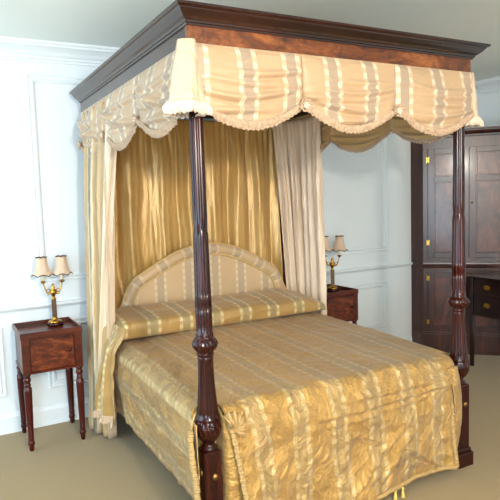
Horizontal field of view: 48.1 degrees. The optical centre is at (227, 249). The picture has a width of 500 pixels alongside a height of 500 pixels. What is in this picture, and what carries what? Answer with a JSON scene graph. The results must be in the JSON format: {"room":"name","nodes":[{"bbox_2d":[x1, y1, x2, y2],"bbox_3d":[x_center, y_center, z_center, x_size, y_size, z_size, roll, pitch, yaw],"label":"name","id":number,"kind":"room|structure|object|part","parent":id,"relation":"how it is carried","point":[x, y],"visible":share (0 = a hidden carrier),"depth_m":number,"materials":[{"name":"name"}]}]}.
{"room":"historic interior","nodes":[
{"label":"historic interior","id":0,"kind":"room"},
{"bbox_2d":[0,59,470,413],"bbox_3d":[-0.908,-0.128,4.496,8.500,2.854,0.100,-5,6,-27],"label":"wall","id":1,"kind":"structure","parent":0,"point":[352,182],"depth_m":4.26,"materials":[{"name":"paint"}]},
{"bbox_2d":[0,327,6,397],"bbox_3d":[-2.193,0.871,3.825,1.265,0.525,0.016,-5,6,-27],"label":"trim","id":2,"kind":"structure","parent":1,"relation":"attached to","point":[3,385],"depth_m":4.11,"materials":[{"name":"paint"}]},
{"bbox_2d":[25,73,85,282],"bbox_3d":[-0.923,-0.558,4.392,1.160,1.540,0.016,-5,6,-27],"label":"trim","id":3,"kind":"structure","parent":1,"relation":"attached to","point":[31,79],"depth_m":4.14,"materials":[{"name":"paint"}]},
{"bbox_2d":[48,316,87,388],"bbox_3d":[-0.866,0.763,4.516,1.135,0.525,0.016,-5,6,-27],"label":"trim","id":4,"kind":"structure","parent":1,"relation":"attached to","point":[52,375],"depth_m":4.32,"materials":[{"name":"paint"}]},
{"bbox_2d":[0,335,411,434],"bbox_3d":[-1.302,1.260,4.319,7.440,0.150,0.020,-5,6,-27],"label":"baseboard","id":5,"kind":"structure","parent":1,"relation":"attached to","point":[52,414],"depth_m":4.27,"materials":[{"name":"paint"}]},
{"bbox_2d":[0,262,412,313],"bbox_3d":[-1.328,0.419,4.238,7.440,0.051,0.034,-5,6,-27],"label":"trim","id":6,"kind":"structure","parent":1,"relation":"attached to","point":[73,302],"depth_m":4.32,"materials":[{"name":"paint"}]},
{"bbox_2d":[0,36,476,88],"bbox_3d":[-0.953,-1.472,4.262,8.400,0.132,0.106,-5,6,-27],"label":"trim","id":7,"kind":"structure","parent":1,"relation":"attached to","point":[11,48],"depth_m":4.09,"materials":[{"name":"paint"}]},
{"bbox_2d":[203,119,388,256],"bbox_3d":[0.707,-0.686,5.241,2.125,1.550,0.016,-5,6,-27],"label":"trim","id":8,"kind":"structure","parent":1,"relation":"attached to","point":[385,247],"depth_m":5.71,"materials":[{"name":"paint"}]},
{"bbox_2d":[344,281,387,328],"bbox_3d":[0.743,0.634,5.352,2.100,0.480,0.016,-5,6,-27],"label":"trim","id":9,"kind":"structure","parent":1,"relation":"attached to","point":[383,284],"depth_m":5.79,"materials":[{"name":"paint"}]},
{"bbox_2d":[0,353,499,499],"bbox_3d":[0.674,1.548,1.717,8.500,0.100,6.689,-5,6,-27],"label":"floor","id":10,"kind":"structure","parent":0,"point":[62,465],"depth_m":3.57,"materials":[{"name":"carpet"}]},
{"bbox_2d":[12,317,85,450],"bbox_3d":[-1.276,0.947,4.036,0.412,0.822,0.440,-5,6,-27],"label":"nightstand","id":11,"kind":"object","parent":10,"relation":"on","point":[40,348],"visible":1,"depth_m":3.89,"materials":[{"name":"brown wood"}]},
{"bbox_3d":[-1.516,1.090,4.137,0.055,0.537,0.055,-5,6,-27],"label":"leg","id":12,"kind":"part","parent":11,"relation":"part of","materials":[{"name":"brown wood"}]},
{"bbox_3d":[-1.351,1.112,3.822,0.055,0.537,0.055,-5,6,-27],"label":"leg","id":13,"kind":"part","parent":11,"relation":"part of","materials":[{"name":"brown wood"}]},
{"bbox_2d":[31,255,72,326],"bbox_3d":[-1.278,0.301,4.112,0.292,0.515,0.153,-4,5,-21],"label":"table lamp","id":14,"kind":"object","parent":11,"relation":"on","point":[61,267],"visible":1,"depth_m":4.08,"materials":[{"name":"beige fabric"}]},
{"bbox_3d":[-1.347,0.121,4.073,0.153,0.140,0.146,-4,5,-21],"label":"lamp shade","id":15,"kind":"part","parent":14,"relation":"part of","materials":[{"name":"fabric"}]},
{"bbox_3d":[-1.324,0.277,4.093,0.078,0.107,0.042,-4,5,-21],"label":"arm","id":16,"kind":"part","parent":14,"relation":"part of","materials":[{"name":"gold metal"}]},
{"bbox_3d":[-1.278,0.305,4.113,0.051,0.118,0.051,-4,5,-21],"label":"stem","id":17,"kind":"part","parent":14,"relation":"part of","materials":[{"name":"gold metal"}]},
{"bbox_3d":[-1.234,0.270,4.127,0.078,0.107,0.042,-4,5,-21],"label":"arm","id":18,"kind":"part","parent":14,"relation":"part of","materials":[{"name":"gold metal"}]},
{"bbox_3d":[-1.223,0.113,4.119,0.153,0.140,0.146,-4,5,-21],"label":"lamp shade","id":19,"kind":"part","parent":14,"relation":"part of","materials":[{"name":"fabric"}]},
{"bbox_3d":[-1.201,0.707,3.854,0.286,0.213,0.024,-5,6,-27],"label":"door","id":20,"kind":"part","parent":11,"relation":"part of","materials":[{"name":"brown wood"}]},
{"bbox_3d":[-1.204,1.064,4.299,0.055,0.537,0.055,-5,6,-27],"label":"leg","id":21,"kind":"part","parent":11,"relation":"part of","materials":[{"name":"brown wood"}]},
{"bbox_3d":[-1.039,1.087,3.984,0.055,0.537,0.055,-5,6,-27],"label":"leg","id":22,"kind":"part","parent":11,"relation":"part of","materials":[{"name":"brown wood"}]},
{"bbox_2d":[69,0,490,499],"bbox_3d":[0.193,0.080,3.738,2.067,2.497,2.144,-5,6,-27],"label":"bed","id":23,"kind":"object","parent":10,"relation":"on","point":[243,68],"visible":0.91,"depth_m":2.80,"materials":[{"name":"beige fabric"}]},
{"bbox_3d":[-0.936,-0.703,3.869,0.039,0.156,0.656,-5,6,-27],"label":"ruched trim","id":24,"kind":"part","parent":23,"relation":"part of","materials":[{"name":"beige fabric"}]},
{"bbox_2d":[83,99,116,438],"bbox_3d":[-0.851,0.191,3.827,0.145,2.306,0.743,-5,6,-30],"label":"curtain","id":25,"kind":"object","parent":23,"relation":"hanging from","point":[99,170],"visible":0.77,"depth_m":3.82,"materials":[{"name":"fabric"}]},
{"bbox_3d":[-0.633,-0.663,3.291,0.044,0.155,0.656,-5,6,-27],"label":"ruched trim","id":26,"kind":"part","parent":23,"relation":"part of","materials":[{"name":"beige fabric"}]},
{"bbox_3d":[-0.331,-0.622,2.714,0.039,0.157,0.656,-5,6,-27],"label":"ruched trim","id":27,"kind":"part","parent":23,"relation":"part of","materials":[{"name":"beige fabric"}]},
{"bbox_3d":[-0.158,0.380,4.622,1.590,0.868,0.030,-5,6,-27],"label":"headboard","id":28,"kind":"part","parent":23,"relation":"part of","materials":[{"name":"fabric"}]},
{"bbox_2d":[115,120,282,308],"bbox_3d":[-0.248,-0.179,4.614,1.608,1.750,0.088,-5,6,-27],"label":"curtain","id":29,"kind":"object","parent":23,"relation":"hanging from","point":[153,192],"visible":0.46,"depth_m":4.54,"materials":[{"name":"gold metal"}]},
{"bbox_3d":[-0.108,0.271,2.574,0.125,2.346,0.127,-5,6,-27],"label":"bed post","id":30,"kind":"part","parent":23,"relation":"part of","materials":[{"name":"brown wood"}]},
{"bbox_3d":[0.112,-0.623,2.549,0.600,0.156,0.046,-5,6,-27],"label":"ruched trim","id":31,"kind":"part","parent":23,"relation":"part of","materials":[{"name":"beige fabric"}]},
{"bbox_3d":[0.172,-1.128,3.651,1.929,0.075,2.054,-5,6,-27],"label":"cornice","id":32,"kind":"part","parent":23,"relation":"part of","materials":[{"name":"brown wood"}]},
{"bbox_3d":[0.509,0.031,5.023,0.080,2.346,0.080,-5,6,-27],"label":"bed post","id":33,"kind":"part","parent":23,"relation":"part of","materials":[{"name":"brown wood"}]},
{"bbox_2d":[113,312,461,499],"bbox_3d":[0.355,0.964,3.597,1.902,0.748,1.622,-5,6,-27],"label":"bedspread","id":34,"kind":"object","parent":23,"relation":"on","point":[315,406],"visible":0.95,"depth_m":3.04,"materials":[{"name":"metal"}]},
{"bbox_3d":[-0.157,1.013,2.580,0.053,0.352,0.081,-5,6,-27],"label":"ruched trim","id":35,"kind":"part","parent":34,"relation":"part of","materials":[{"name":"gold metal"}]},
{"bbox_2d":[91,289,326,428],"bbox_3d":[-0.129,0.735,4.347,1.940,0.706,0.605,-5,6,-32],"label":"bolster","id":36,"kind":"object","parent":34,"relation":"on","point":[133,322],"visible":0.95,"depth_m":4.03,"materials":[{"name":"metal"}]},
{"bbox_3d":[0.061,1.080,2.618,0.121,0.570,0.036,-1,5,14],"label":"ruched trim","id":37,"kind":"part","parent":34,"relation":"part of","materials":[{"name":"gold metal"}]},
{"bbox_3d":[1.333,0.979,3.284,0.047,0.569,0.114,-1,5,12],"label":"ruched trim","id":38,"kind":"part","parent":34,"relation":"part of","materials":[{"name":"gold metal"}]},
{"bbox_2d":[272,116,326,315],"bbox_3d":[0.658,0.050,4.805,0.480,2.305,0.176,2,7,39],"label":"curtain","id":39,"kind":"object","parent":23,"relation":"hanging from","point":[299,165],"visible":0.56,"depth_m":4.78,"materials":[{"name":"beige fabric"}]},
{"bbox_3d":[0.677,-0.835,4.708,0.039,0.156,0.656,-5,6,-27],"label":"ruched trim","id":40,"kind":"part","parent":23,"relation":"part of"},
{"bbox_3d":[0.641,-0.666,2.823,0.600,0.157,0.045,-5,6,-27],"label":"ruched trim","id":41,"kind":"part","parent":23,"relation":"part of","materials":[{"name":"beige fabric"}]},
{"bbox_3d":[0.982,-0.795,4.131,0.042,0.159,0.655,-5,6,-27],"label":"ruched trim","id":42,"kind":"part","parent":23,"relation":"part of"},
{"bbox_3d":[1.287,-0.754,3.555,0.045,0.158,0.656,-5,6,-27],"label":"ruched trim","id":43,"kind":"part","parent":23,"relation":"part of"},
{"bbox_3d":[1.169,-0.710,3.099,0.600,0.157,0.042,-5,6,-27],"label":"ruched trim","id":44,"kind":"part","parent":23,"relation":"part of","materials":[{"name":"beige fabric"}]},
{"bbox_3d":[1.388,0.148,3.352,0.125,2.346,0.127,-5,6,-27],"label":"bed post","id":45,"kind":"part","parent":23,"relation":"part of","materials":[{"name":"brown wood"}]},
{"bbox_2d":[327,284,357,324],"bbox_3d":[0.936,0.766,5.186,0.412,0.822,0.440,-5,6,-27],"label":"nightstand","id":46,"kind":"object","parent":10,"relation":"on","point":[342,304],"visible":0.23,"depth_m":5.02,"materials":[{"name":"brown wood"}]},
{"bbox_2d":[325,235,347,291],"bbox_3d":[0.974,0.126,5.176,0.292,0.515,0.153,-2,5,4],"label":"table lamp","id":47,"kind":"object","parent":46,"relation":"on","point":[339,245],"visible":0.74,"depth_m":5.14,"materials":[{"name":"gold metal"}]},
{"bbox_3d":[0.901,-0.056,5.165,0.153,0.140,0.146,-2,5,4],"label":"lamp shade","id":48,"kind":"part","parent":47,"relation":"part of","materials":[{"name":"fabric"}]},
{"bbox_3d":[0.974,0.130,5.177,0.051,0.118,0.051,-2,5,4],"label":"stem","id":49,"kind":"part","parent":47,"relation":"part of","materials":[{"name":"gold metal"}]},
{"bbox_3d":[1.033,-0.060,5.156,0.153,0.140,0.146,-2,5,4],"label":"lamp shade","id":50,"kind":"part","parent":47,"relation":"part of","materials":[{"name":"fabric"}]},
{"bbox_3d":[1.011,0.526,5.005,0.286,0.213,0.024,-5,6,-27],"label":"door","id":51,"kind":"part","parent":46,"relation":"part of","materials":[{"name":"brown wood"}]},
{"bbox_2d":[411,126,499,355],"bbox_3d":[2.578,-0.096,5.903,1.229,2.295,0.625,0,5,17],"label":"tall cabinet","id":52,"kind":"object","parent":10,"relation":"on","point":[432,163],"visible":0.65,"depth_m":5.70,"materials":[{"name":"brown wood"}]},
{"bbox_3d":[2.282,0.529,5.777,0.264,0.493,0.012,0,5,17],"label":"door panel","id":53,"kind":"part","parent":52,"relation":"part of","materials":[{"name":"brown wood"}]},
{"bbox_3d":[2.233,-0.859,5.654,0.264,0.229,0.012,0,5,17],"label":"door panel","id":54,"kind":"part","parent":52,"relation":"part of","materials":[{"name":"brown wood"}]},
{"bbox_3d":[2.252,-0.334,5.701,0.264,0.717,0.012,0,5,17],"label":"door panel","id":55,"kind":"part","parent":52,"relation":"part of","materials":[{"name":"brown wood"}]},
{"bbox_3d":[2.246,-0.475,5.686,0.388,1.112,0.020,0,5,17],"label":"door","id":56,"kind":"part","parent":52,"relation":"part of","materials":[{"name":"brown wood"}]},
{"bbox_3d":[2.281,0.529,5.776,0.388,0.605,0.020,0,5,17],"label":"door","id":57,"kind":"part","parent":52,"relation":"part of","materials":[{"name":"brown wood"}]},
{"bbox_3d":[2.531,0.145,5.758,1.179,0.065,0.217,0,5,17],"label":"waist moulding","id":58,"kind":"part","parent":52,"relation":"part of","materials":[{"name":"brown wood"}]},
{"bbox_3d":[2.480,-1.180,5.629,1.221,0.080,0.254,0,5,17],"label":"cornice","id":59,"kind":"part","parent":52,"relation":"part of","materials":[{"name":"brown wood"}]},
{"bbox_3d":[2.656,0.526,5.658,0.388,0.605,0.020,0,5,17],"label":"door","id":60,"kind":"part","parent":52,"relation":"part of","materials":[{"name":"brown wood"}]},
{"bbox_3d":[2.620,-0.478,5.569,0.388,1.112,0.020,0,5,17],"label":"door","id":61,"kind":"part","parent":52,"relation":"part of","materials":[{"name":"brown wood"}]},
{"bbox_3d":[2.657,0.526,5.660,0.264,0.493,0.012,0,5,17],"label":"door panel","id":62,"kind":"part","parent":52,"relation":"part of","materials":[{"name":"brown wood"}]},
{"bbox_3d":[2.607,-0.862,5.537,0.264,0.229,0.012,0,5,17],"label":"door panel","id":63,"kind":"part","parent":52,"relation":"part of","materials":[{"name":"brown wood"}]},
{"bbox_3d":[2.626,-0.337,5.583,0.264,0.717,0.012,0,5,17],"label":"door panel","id":64,"kind":"part","parent":52,"relation":"part of","materials":[{"name":"brown wood"}]},
{"bbox_2d":[467,271,499,365],"bbox_3d":[2.841,0.700,4.863,0.531,0.876,1.374,-5,6,-27],"label":"desk","id":65,"kind":"object","parent":10,"relation":"on","point":[484,288],"visible":1,"depth_m":5.21,"materials":[{"name":"brown wood"}]},
{"bbox_3d":[2.339,0.686,5.338,0.044,0.856,0.044,-5,6,-27],"label":"leg","id":66,"kind":"part","parent":65,"relation":"part of","materials":[{"name":"brown wood"}]},
{"bbox_3d":[2.417,0.521,5.134,0.014,0.165,0.345,-5,6,-27],"label":"drawer","id":67,"kind":"part","parent":65,"relation":"part of","materials":[{"name":"brown wood"}]},
{"bbox_3d":[2.411,0.354,5.119,0.014,0.150,0.345,-5,6,-27],"label":"drawer","id":68,"kind":"part","parent":65,"relation":"part of","materials":[{"name":"brown wood"}]},
{"bbox_2d":[0,0,499,81],"bbox_3d":[0.570,-1.393,1.455,8.500,0.100,6.689,-5,6,-27],"label":"ceiling","id":69,"kind":"structure","parent":0,"point":[110,23],"depth_m":3.66,"materials":[{"name":"paint"}]},
{"bbox_2d":[476,88,499,126],"bbox_3d":[4.362,-0.224,3.475,0.100,2.854,6.589,-5,6,-27],"label":"wall","id":70,"kind":"structure","parent":0,"point":[488,105],"depth_m":6.07,"materials":[{"name":"paint"}]},
{"bbox_2d":[475,76,499,94],"bbox_3d":[4.247,-1.567,3.259,0.106,0.132,6.482,-5,6,-27],"label":"trim","id":71,"kind":"structure","parent":70,"relation":"attached to","point":[490,85],"depth_m":6.00,"materials":[{"name":"paint"}]}
]}

